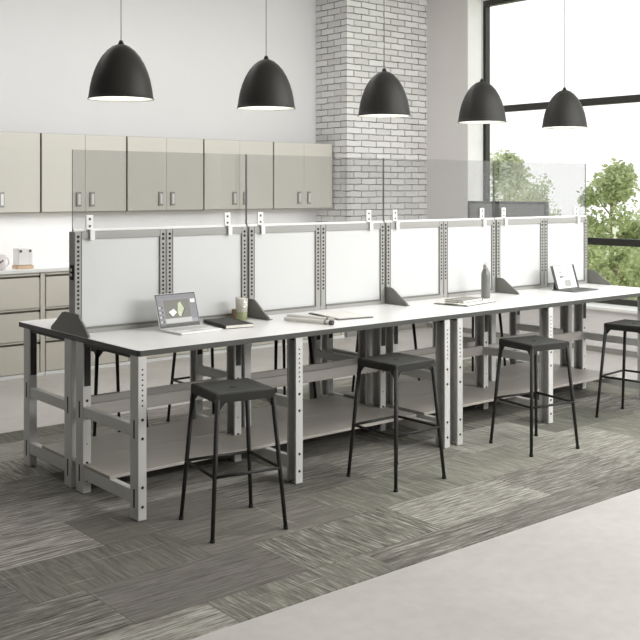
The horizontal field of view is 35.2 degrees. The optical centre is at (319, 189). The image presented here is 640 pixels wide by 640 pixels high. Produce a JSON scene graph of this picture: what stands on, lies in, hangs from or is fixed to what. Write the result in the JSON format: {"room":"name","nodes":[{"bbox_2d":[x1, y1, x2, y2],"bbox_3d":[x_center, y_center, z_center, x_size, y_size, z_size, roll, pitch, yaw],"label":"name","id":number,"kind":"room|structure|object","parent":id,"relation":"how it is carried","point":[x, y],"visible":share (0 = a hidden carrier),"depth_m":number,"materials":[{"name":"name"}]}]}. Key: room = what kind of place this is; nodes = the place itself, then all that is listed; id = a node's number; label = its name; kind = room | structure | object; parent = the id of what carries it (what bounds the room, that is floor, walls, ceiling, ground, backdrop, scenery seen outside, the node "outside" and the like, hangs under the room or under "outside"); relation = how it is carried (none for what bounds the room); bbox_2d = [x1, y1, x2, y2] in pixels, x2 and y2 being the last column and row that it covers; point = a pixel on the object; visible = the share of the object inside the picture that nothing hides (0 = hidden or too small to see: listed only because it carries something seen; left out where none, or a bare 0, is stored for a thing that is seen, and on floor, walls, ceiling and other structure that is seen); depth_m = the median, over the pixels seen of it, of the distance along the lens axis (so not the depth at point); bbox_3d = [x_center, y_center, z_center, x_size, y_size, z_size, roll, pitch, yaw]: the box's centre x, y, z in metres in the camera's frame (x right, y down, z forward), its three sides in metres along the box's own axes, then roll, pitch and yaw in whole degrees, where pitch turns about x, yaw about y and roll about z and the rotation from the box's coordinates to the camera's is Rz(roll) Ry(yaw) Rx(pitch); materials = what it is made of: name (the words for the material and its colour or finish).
{"room":"design studio","nodes":[
{"label":"design studio","id":0,"kind":"room"},
{"bbox_2d":[0,0,315,264],"bbox_3d":[-3.208,-0.350,10.278,11.630,4.300,0.200,0,0,-40],"label":"wall","id":1,"kind":"structure","parent":0,"point":[197,56],"depth_m":11.29,"materials":[{"name":"white paint"}]},
{"bbox_2d":[0,131,39,213],"bbox_3d":[-3.257,-0.162,9.865,0.958,0.807,0.372,0,0,-40],"label":"upper cabinet","id":2,"kind":"object","parent":1,"relation":"attached to","point":[19,151],"visible":1,"depth_m":9.91,"materials":[{"name":"beige laminate"}]},
{"bbox_2d":[39,133,125,213],"bbox_3d":[-2.516,-0.162,10.482,0.954,0.807,0.372,0,0,-40],"label":"upper cabinet","id":3,"kind":"object","parent":1,"relation":"attached to","point":[99,161],"visible":1,"depth_m":10.34,"materials":[{"name":"beige laminate"}]},
{"bbox_2d":[125,136,202,211],"bbox_3d":[-1.775,-0.162,11.100,0.959,0.807,0.372,0,0,-40],"label":"upper cabinet","id":4,"kind":"object","parent":1,"relation":"attached to","point":[163,174],"visible":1,"depth_m":10.95,"materials":[{"name":"beige laminate"}]},
{"bbox_2d":[202,139,272,210],"bbox_3d":[-1.028,-0.162,11.722,0.970,0.807,0.372,0,0,-40],"label":"upper cabinet","id":5,"kind":"object","parent":1,"relation":"attached to","point":[223,160],"visible":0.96,"depth_m":11.58,"materials":[{"name":"beige laminate"}]},
{"bbox_2d":[272,142,331,209],"bbox_3d":[-0.298,-0.162,12.331,0.914,0.807,0.372,0,0,-40],"label":"upper cabinet","id":6,"kind":"object","parent":1,"relation":"attached to","point":[302,172],"visible":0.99,"depth_m":12.19,"materials":[{"name":"beige laminate"}]},
{"bbox_2d":[0,327,639,639],"bbox_3d":[1.084,1.900,5.166,11.680,0.200,13.550,0,0,-40],"label":"floor","id":7,"kind":"structure","parent":0,"point":[573,575],"depth_m":4.61,"materials":[{"name":"concrete"}]},
{"bbox_2d":[0,272,44,380],"bbox_3d":[-3.235,1.300,9.694,0.964,1.000,0.644,0,0,-40],"label":"drawer unit","id":8,"kind":"object","parent":7,"relation":"on","point":[22,296],"visible":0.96,"depth_m":9.59,"materials":[{"name":"metal"}]},
{"bbox_2d":[0,262,68,274],"bbox_3d":[-1.730,0.782,10.946,4.885,0.034,0.655,0,0,-40],"label":"countertop","id":9,"kind":"structure","parent":8,"relation":"on","point":[45,267],"depth_m":9.79,"materials":[{"name":"white laminate"}]},
{"bbox_2d":[0,254,8,269],"bbox_3d":[-3.046,0.692,9.577,0.128,0.144,0.153,0,0,16],"label":"mug","id":10,"kind":"object","parent":9,"relation":"on","point":[3,257],"visible":1,"depth_m":9.54,"materials":[{"name":"white ceramic"}]},
{"bbox_2d":[12,247,33,268],"bbox_3d":[-2.886,0.665,9.791,0.160,0.200,0.150,0,0,-40],"label":"canister","id":11,"kind":"object","parent":9,"relation":"on","point":[22,256],"visible":1,"depth_m":9.74,"materials":[{"name":"white ceramic"}]},
{"bbox_2d":[44,271,129,374],"bbox_3d":[-2.491,1.300,10.313,0.959,1.000,0.644,0,0,-40],"label":"drawer unit","id":12,"kind":"object","parent":7,"relation":"on","point":[56,283],"visible":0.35,"depth_m":9.85,"materials":[{"name":"metal"}]},
{"bbox_2d":[146,348,210,362],"bbox_3d":[-1.750,1.300,10.931,0.959,1.000,0.644,0,0,-40],"label":"drawer unit","id":13,"kind":"object","parent":7,"relation":"on","point":[160,357],"visible":0.12,"depth_m":10.66,"materials":[{"name":"laminate"}]},
{"bbox_2d":[214,340,281,353],"bbox_3d":[-1.009,1.300,11.548,0.959,1.000,0.644,0,0,-40],"label":"drawer unit","id":14,"kind":"object","parent":7,"relation":"on","point":[266,344],"visible":0.15,"depth_m":11.40,"materials":[{"name":"laminate"}]},
{"bbox_2d":[285,332,343,344],"bbox_3d":[-0.269,1.300,12.165,0.954,1.000,0.644,0,0,-40],"label":"drawer unit","id":15,"kind":"object","parent":7,"relation":"on","point":[335,335],"visible":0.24,"depth_m":12.13,"materials":[{"name":"laminate"}]},
{"bbox_2d":[0,358,639,639],"bbox_3d":[-0.790,1.797,6.260,9.800,0.006,3.770,0,0,-40],"label":"carpet","id":16,"kind":"object","parent":7,"relation":"on","point":[75,565],"visible":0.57,"depth_m":5.50,"materials":[{"name":"carpet"}]},
{"bbox_2d":[91,348,148,436],"bbox_3d":[-1.486,1.423,7.040,0.447,0.742,0.447,0,0,-40],"label":"bar stool","id":17,"kind":"object","parent":16,"relation":"on","point":[97,352],"visible":0.08,"depth_m":6.82,"materials":[{"name":"black metal"}]},
{"bbox_2d":[166,348,214,421],"bbox_3d":[-0.880,1.423,7.773,0.447,0.742,0.447,0,0,-40],"label":"bar stool","id":18,"kind":"object","parent":16,"relation":"on","point":[212,349],"visible":0.08,"depth_m":7.79,"materials":[{"name":"black metal"}]},
{"bbox_2d":[19,304,378,487],"bbox_3d":[-0.758,1.332,7.148,2.540,0.924,0.808,0,0,-40],"label":"workbench","id":19,"kind":"object","parent":16,"relation":"on","point":[62,455],"visible":0.62,"depth_m":6.60,"materials":[{"name":"grey metal"}]},
{"bbox_2d":[51,227,247,337],"bbox_3d":[-1.021,0.562,6.494,1.286,0.614,0.501,0,0,-40],"label":"divider","id":20,"kind":"object","parent":19,"relation":"on","point":[115,277],"visible":0.84,"depth_m":6.37,"materials":[{"name":"grey metal"}]},
{"bbox_2d":[70,265,72,279],"bbox_3d":[-1.497,0.500,6.074,0.008,0.090,0.040,0,0,-40],"label":"outlet","id":21,"kind":"object","parent":20,"relation":"attached to","point":[71,266],"depth_m":6.07,"materials":[{"name":"black plastic"}]},
{"bbox_2d":[72,150,245,239],"bbox_3d":[-0.989,0.034,6.464,1.281,0.548,0.050,0,0,-40],"label":"guard","id":22,"kind":"object","parent":20,"relation":"attached to","point":[89,218],"visible":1,"depth_m":6.38,"materials":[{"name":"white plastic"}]},
{"bbox_2d":[42,395,371,462],"bbox_3d":[-0.675,1.625,6.980,2.446,0.018,0.444,0,0,-40],"label":"shelf","id":23,"kind":"object","parent":19,"relation":"attached to","point":[171,432],"depth_m":6.82,"materials":[{"name":"grey wood"}]},
{"bbox_2d":[247,223,384,320],"bbox_3d":[-0.021,0.562,7.301,1.291,0.614,0.541,0,0,-40],"label":"divider","id":24,"kind":"object","parent":19,"relation":"on","point":[292,268],"visible":0.97,"depth_m":7.25,"materials":[{"name":"grey metal"}]},
{"bbox_2d":[246,154,382,233],"bbox_3d":[0.001,0.034,7.288,1.282,0.548,0.050,0,0,-40],"label":"guard","id":25,"kind":"object","parent":24,"relation":"attached to","point":[368,212],"visible":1,"depth_m":7.13,"materials":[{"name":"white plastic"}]},
{"bbox_2d":[179,378,287,543],"bbox_3d":[-0.468,1.423,5.405,0.447,0.742,0.447,0,0,-30],"label":"bar stool","id":26,"kind":"object","parent":16,"relation":"on","point":[221,392],"visible":1,"depth_m":5.33,"materials":[{"name":"black metal"}]},
{"bbox_2d":[73,304,458,520],"bbox_3d":[-0.250,1.332,6.538,2.540,0.924,0.772,0,0,-40],"label":"workbench","id":27,"kind":"object","parent":16,"relation":"on","point":[102,471],"visible":0.84,"depth_m":6.21,"materials":[{"name":"white laminate"}]},
{"bbox_2d":[154,291,221,334],"bbox_3d":[-0.815,0.759,6.220,0.306,0.219,0.300,0,0,-43],"label":"laptop","id":28,"kind":"object","parent":27,"relation":"on","point":[174,310],"visible":1,"depth_m":6.27,"materials":[{"name":"silver metal"}]},
{"bbox_2d":[203,317,252,328],"bbox_3d":[-0.590,0.857,6.465,0.196,0.024,0.340,0,0,-30],"label":"notebook","id":29,"kind":"object","parent":27,"relation":"on","point":[225,323],"visible":1,"depth_m":6.40,"materials":[{"name":"black paper"}]},
{"bbox_2d":[232,309,236,318],"bbox_3d":[-0.565,0.834,6.747,0.040,0.070,0.040,0,0,-40],"label":"box","id":30,"kind":"object","parent":27,"relation":"on","point":[233,310],"visible":0.38,"depth_m":6.73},
{"bbox_2d":[236,298,247,320],"bbox_3d":[-0.518,0.791,6.675,0.090,0.155,0.090,0,0,-40],"label":"tumbler","id":31,"kind":"object","parent":27,"relation":"on","point":[241,303],"visible":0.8,"depth_m":6.64,"materials":[{"name":"plastic"}]},
{"bbox_2d":[74,405,415,478],"bbox_3d":[-0.389,1.625,6.636,2.446,0.018,0.444,0,0,-40],"label":"shelf","id":32,"kind":"object","parent":27,"relation":"attached to","point":[114,465],"depth_m":6.44,"materials":[{"name":"grey wood"}]},
{"bbox_2d":[284,317,333,324],"bbox_3d":[-0.074,0.854,6.563,0.377,0.031,0.031,0,0,34],"label":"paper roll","id":33,"kind":"object","parent":27,"relation":"on","point":[325,322],"visible":1,"depth_m":6.54,"materials":[{"name":"paper"}]},
{"bbox_2d":[287,314,334,320],"bbox_3d":[-0.064,0.854,6.715,0.374,0.031,0.031,0,0,35],"label":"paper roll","id":34,"kind":"object","parent":27,"relation":"on","point":[288,315],"visible":0.68,"depth_m":6.70,"materials":[{"name":"paper"}]},
{"bbox_2d":[309,310,372,319],"bbox_3d":[0.141,0.863,6.938,0.280,0.012,0.400,0,0,-30],"label":"pad","id":35,"kind":"object","parent":27,"relation":"on","point":[339,314],"visible":1,"depth_m":6.90,"materials":[{"name":"white paper"}]},
{"bbox_2d":[251,336,316,398],"bbox_3d":[-0.317,1.423,7.988,0.447,0.742,0.447,0,0,-40],"label":"bar stool","id":36,"kind":"object","parent":16,"relation":"on","point":[309,337],"visible":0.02,"depth_m":7.96,"materials":[{"name":"black metal"}]},
{"bbox_2d":[351,324,419,391],"bbox_3d":[0.577,1.423,8.759,0.447,0.742,0.447,0,0,-40],"label":"bar stool","id":37,"kind":"object","parent":16,"relation":"on","point":[413,325],"visible":0.02,"depth_m":8.77,"materials":[{"name":"black metal"}]},
{"bbox_2d":[346,352,445,491],"bbox_3d":[0.474,1.423,6.281,0.447,0.742,0.447,0,0,-40],"label":"bar stool","id":38,"kind":"object","parent":16,"relation":"on","point":[395,363],"visible":1,"depth_m":6.25,"materials":[{"name":"black metal"}]},
{"bbox_2d":[321,283,588,401],"bbox_3d":[1.226,1.332,8.801,2.648,0.924,0.808,0,0,-40],"label":"workbench","id":39,"kind":"object","parent":16,"relation":"on","point":[516,368],"visible":0.24,"depth_m":8.58,"materials":[{"name":"grey metal"}]},
{"bbox_2d":[385,220,495,305],"bbox_3d":[0.968,0.562,8.125,1.288,0.614,0.541,0,0,-40],"label":"divider","id":40,"kind":"object","parent":39,"relation":"on","point":[427,259],"visible":0.94,"depth_m":8.06,"materials":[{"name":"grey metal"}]},
{"bbox_2d":[383,158,493,229],"bbox_3d":[0.989,0.034,8.112,1.279,0.548,0.050,0,0,-40],"label":"guard","id":41,"kind":"object","parent":40,"relation":"attached to","point":[394,212],"visible":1,"depth_m":8.03,"materials":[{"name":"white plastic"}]},
{"bbox_2d":[343,362,571,399],"bbox_3d":[1.251,1.625,8.585,2.406,0.018,0.444,0,0,-40],"label":"shelf","id":42,"kind":"object","parent":39,"relation":"attached to","point":[421,387],"depth_m":8.53,"materials":[{"name":"grey wood"}]},
{"bbox_2d":[472,313,505,370],"bbox_3d":[1.450,1.423,9.460,0.447,0.742,0.447,0,0,-40],"label":"bar stool","id":43,"kind":"object","parent":16,"relation":"on","point":[499,314],"visible":0.02,"depth_m":9.43,"materials":[{"name":"black metal"}]},
{"bbox_2d":[386,283,639,444],"bbox_3d":[1.734,1.332,8.192,2.648,0.924,0.772,0,0,-40],"label":"workbench","id":44,"kind":"object","parent":16,"relation":"on","point":[543,299],"visible":0.66,"depth_m":7.91,"materials":[{"name":"white laminate"}]},
{"bbox_2d":[434,300,495,306],"bbox_3d":[1.111,0.861,7.727,0.290,0.016,0.430,0,0,40],"label":"clipboard","id":45,"kind":"object","parent":44,"relation":"on","point":[482,301],"visible":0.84,"depth_m":7.60,"materials":[{"name":"white paper"}]},
{"bbox_2d":[445,296,482,302],"bbox_3d":[1.107,0.849,7.756,0.170,0.020,0.280,0,0,40],"label":"book","id":46,"kind":"object","parent":45,"relation":"on","point":[464,299],"visible":1,"depth_m":7.69,"materials":[{"name":"paper"}]},
{"bbox_2d":[481,262,489,297],"bbox_3d":[1.332,0.724,8.086,0.081,0.289,0.072,0,0,-40],"label":"water bottle","id":47,"kind":"object","parent":44,"relation":"on","point":[485,274],"visible":1,"depth_m":8.06,"materials":[{"name":"grey metal"}]},
{"bbox_2d":[386,367,616,414],"bbox_3d":[1.538,1.625,8.241,2.406,0.018,0.444,0,0,-40],"label":"shelf","id":48,"kind":"object","parent":44,"relation":"attached to","point":[480,393],"depth_m":8.11,"materials":[{"name":"grey wood"}]},
{"bbox_2d":[494,217,610,294],"bbox_3d":[1.976,0.562,8.965,1.343,0.614,0.541,0,0,-40],"label":"divider","id":49,"kind":"object","parent":44,"relation":"on","point":[526,249],"visible":0.93,"depth_m":8.89,"materials":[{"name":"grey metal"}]},
{"bbox_2d":[494,161,585,225],"bbox_3d":[1.981,0.034,8.938,1.291,0.548,0.050,0,0,-40],"label":"guard","id":50,"kind":"object","parent":49,"relation":"attached to","point":[503,210],"visible":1,"depth_m":8.87,"materials":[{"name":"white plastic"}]},
{"bbox_2d":[550,264,597,291],"bbox_3d":[2.199,0.765,8.716,0.358,0.208,0.269,0,0,-40],"label":"laptop","id":51,"kind":"object","parent":44,"relation":"on","point":[564,276],"visible":1,"depth_m":8.76,"materials":[{"name":"grey plastic"}]},
{"bbox_2d":[489,335,579,456],"bbox_3d":[1.496,1.423,7.054,0.447,0.742,0.447,0,0,-30],"label":"bar stool","id":52,"kind":"object","parent":16,"relation":"on","point":[532,344],"visible":1,"depth_m":6.98,"materials":[{"name":"black metal"}]},
{"bbox_2d":[595,319,639,417],"bbox_3d":[2.478,1.423,7.946,0.447,0.742,0.447,0,0,44],"label":"bar stool","id":53,"kind":"object","parent":16,"relation":"on","point":[625,325],"visible":1,"depth_m":7.93,"materials":[{"name":"black metal"}]},
{"bbox_2d":[468,201,553,352],"bbox_3d":[2.130,0.967,11.504,0.400,1.664,1.150,0,0,-40],"label":"screen","id":54,"kind":"object","parent":7,"relation":"on","point":[513,208],"visible":0.24,"depth_m":11.45,"materials":[{"name":"grey"}]},
{"bbox_2d":[316,0,426,336],"bbox_3d":[0.673,-0.350,12.991,1.395,4.300,0.600,0,0,-40],"label":"brick pillar","id":55,"kind":"structure","parent":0,"point":[349,33],"depth_m":12.66,"materials":[{"name":"white brick"}]},
{"bbox_2d":[427,0,636,351],"bbox_3d":[5.443,-0.350,8.668,0.400,4.300,13.350,0,0,-40],"label":"wall","id":56,"kind":"structure","parent":0,"point":[446,19],"depth_m":12.90,"materials":[{"name":"grey paint"}]},
{"bbox_2d":[346,322,426,336],"bbox_3d":[0.866,1.755,12.751,1.405,0.090,0.013,0,0,-40],"label":"baseboard","id":57,"kind":"structure","parent":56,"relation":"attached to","point":[417,325],"depth_m":12.94,"materials":[{"name":"grey paint"}]},
{"bbox_2d":[467,0,482,217],"bbox_3d":[1.965,-0.553,12.758,0.288,3.694,0.012,0,0,-40],"label":"trim","id":58,"kind":"structure","parent":56,"relation":"attached to","point":[474,7],"depth_m":12.74,"materials":[{"name":"white paint"}]},
{"bbox_2d":[427,322,636,357],"bbox_3d":[5.480,1.770,8.299,0.014,0.060,12.736,0,0,-40],"label":"baseboard","id":59,"kind":"structure","parent":56,"relation":"attached to","point":[465,330],"depth_m":11.17,"materials":[{"name":"grey paint"}]},
{"bbox_2d":[483,0,639,306],"bbox_3d":[5.736,-0.552,8.522,0.090,3.695,11.350,0,0,-40],"label":"window","id":60,"kind":"structure","parent":56,"relation":"in","point":[487,4],"depth_m":12.48,"materials":[{"name":"black metal"}]},
{"bbox_2d":[572,302,636,313],"bbox_3d":[5.574,1.312,8.386,0.340,0.035,11.350,0,0,-40],"label":"trim","id":61,"kind":"structure","parent":56,"relation":"attached to","point":[596,306],"depth_m":11.08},
{"bbox_3d":[1.065,-2.575,5.150,11.630,0.150,13.550,0,0,-40],"label":"ceiling","id":62,"kind":"structure","parent":0,"visible":0},
{"bbox_2d":[87,40,153,101],"bbox_3d":[-1.235,-1.530,6.260,0.410,1.939,0.410,0,0,-40],"label":"pendant lamp","id":63,"kind":"object","parent":62,"relation":"hanging from","point":[120,74],"visible":1,"depth_m":6.13,"materials":[{"name":"black metal"}]},
{"bbox_2d":[237,0,295,110],"bbox_3d":[-0.372,-1.530,6.979,0.410,1.939,0.410,0,0,-40],"label":"pendant lamp","id":64,"kind":"object","parent":62,"relation":"hanging from","point":[265,87],"visible":1,"depth_m":6.85,"materials":[{"name":"black metal"}]},
{"bbox_2d":[358,0,410,117],"bbox_3d":[0.490,-1.530,7.697,0.410,1.939,0.410,0,0,-40],"label":"pendant lamp","id":65,"kind":"object","parent":62,"relation":"hanging from","point":[384,96],"visible":1,"depth_m":7.57,"materials":[{"name":"black metal"}]},
{"bbox_2d":[457,79,506,123],"bbox_3d":[1.353,-1.530,8.416,0.410,1.939,0.410,0,0,-40],"label":"pendant lamp","id":66,"kind":"object","parent":62,"relation":"hanging from","point":[481,104],"visible":1,"depth_m":8.29,"materials":[{"name":"black metal"}]},
{"bbox_2d":[542,0,587,128],"bbox_3d":[2.216,-1.530,9.135,0.410,1.939,0.410,0,0,-40],"label":"pendant lamp","id":67,"kind":"object","parent":62,"relation":"hanging from","point":[564,110],"visible":1,"depth_m":9.01,"materials":[{"name":"black metal"}]},
{"label":"outside","id":68,"kind":"structure","parent":0,"visible":0},
{"bbox_2d":[589,225,637,303],"bbox_3d":[38.774,5.950,71.355,129.070,0.300,180.000,0,0,-40],"label":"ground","id":69,"kind":"structure","parent":68,"point":[615,230],"depth_m":135.99,"materials":[{"name":"white"}]},
{"bbox_2d":[490,148,538,201],"bbox_3d":[7.399,2.050,40.147,2.868,7.499,3.038,0,0,-40],"label":"tree","id":70,"kind":"object","parent":69,"relation":"on","point":[508,168],"visible":0.39,"depth_m":39.61,"materials":[{"name":"green plant"}]},
{"bbox_2d":[517,174,561,215],"bbox_3d":[11.106,2.499,50.064,3.232,6.601,2.740,0,0,-40],"label":"tree","id":71,"kind":"object","parent":69,"relation":"on","point":[534,194],"visible":0.18,"depth_m":50.11,"materials":[{"name":"green plant"}]},
{"bbox_2d":[588,246,620,302],"bbox_3d":[7.202,3.647,27.047,1.404,4.306,1.489,0,0,-40],"label":"bush","id":72,"kind":"object","parent":69,"relation":"on","point":[593,256],"visible":0.12,"depth_m":26.82,"materials":[{"name":"green plant"}]},
{"bbox_2d":[576,158,639,285],"bbox_3d":[10.911,2.296,37.899,2.629,7.008,2.592,0,0,11],"label":"tree","id":73,"kind":"object","parent":69,"relation":"on","point":[616,182],"visible":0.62,"depth_m":37.51,"materials":[{"name":"green plant"}]},
{"bbox_2d":[601,246,636,305],"bbox_3d":[9.789,3.742,32.956,1.429,4.117,1.349,0,0,30],"label":"bush","id":74,"kind":"object","parent":69,"relation":"on","point":[617,263],"visible":0.42,"depth_m":32.95,"materials":[{"name":"green plant"}]},
{"bbox_2d":[622,202,639,274],"bbox_3d":[15.261,2.831,46.020,3.859,5.937,4.020,0,0,-40],"label":"tree","id":75,"kind":"object","parent":69,"relation":"on","point":[636,216],"visible":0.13,"depth_m":45.70,"materials":[{"name":"green plant"}]},
{"bbox_2d":[624,259,639,306],"bbox_3d":[8.907,3.671,26.957,1.431,4.259,1.192,0,0,-4],"label":"bush","id":76,"kind":"object","parent":69,"relation":"on","point":[635,282],"visible":0.5,"depth_m":27.07,"materials":[{"name":"green plant"}]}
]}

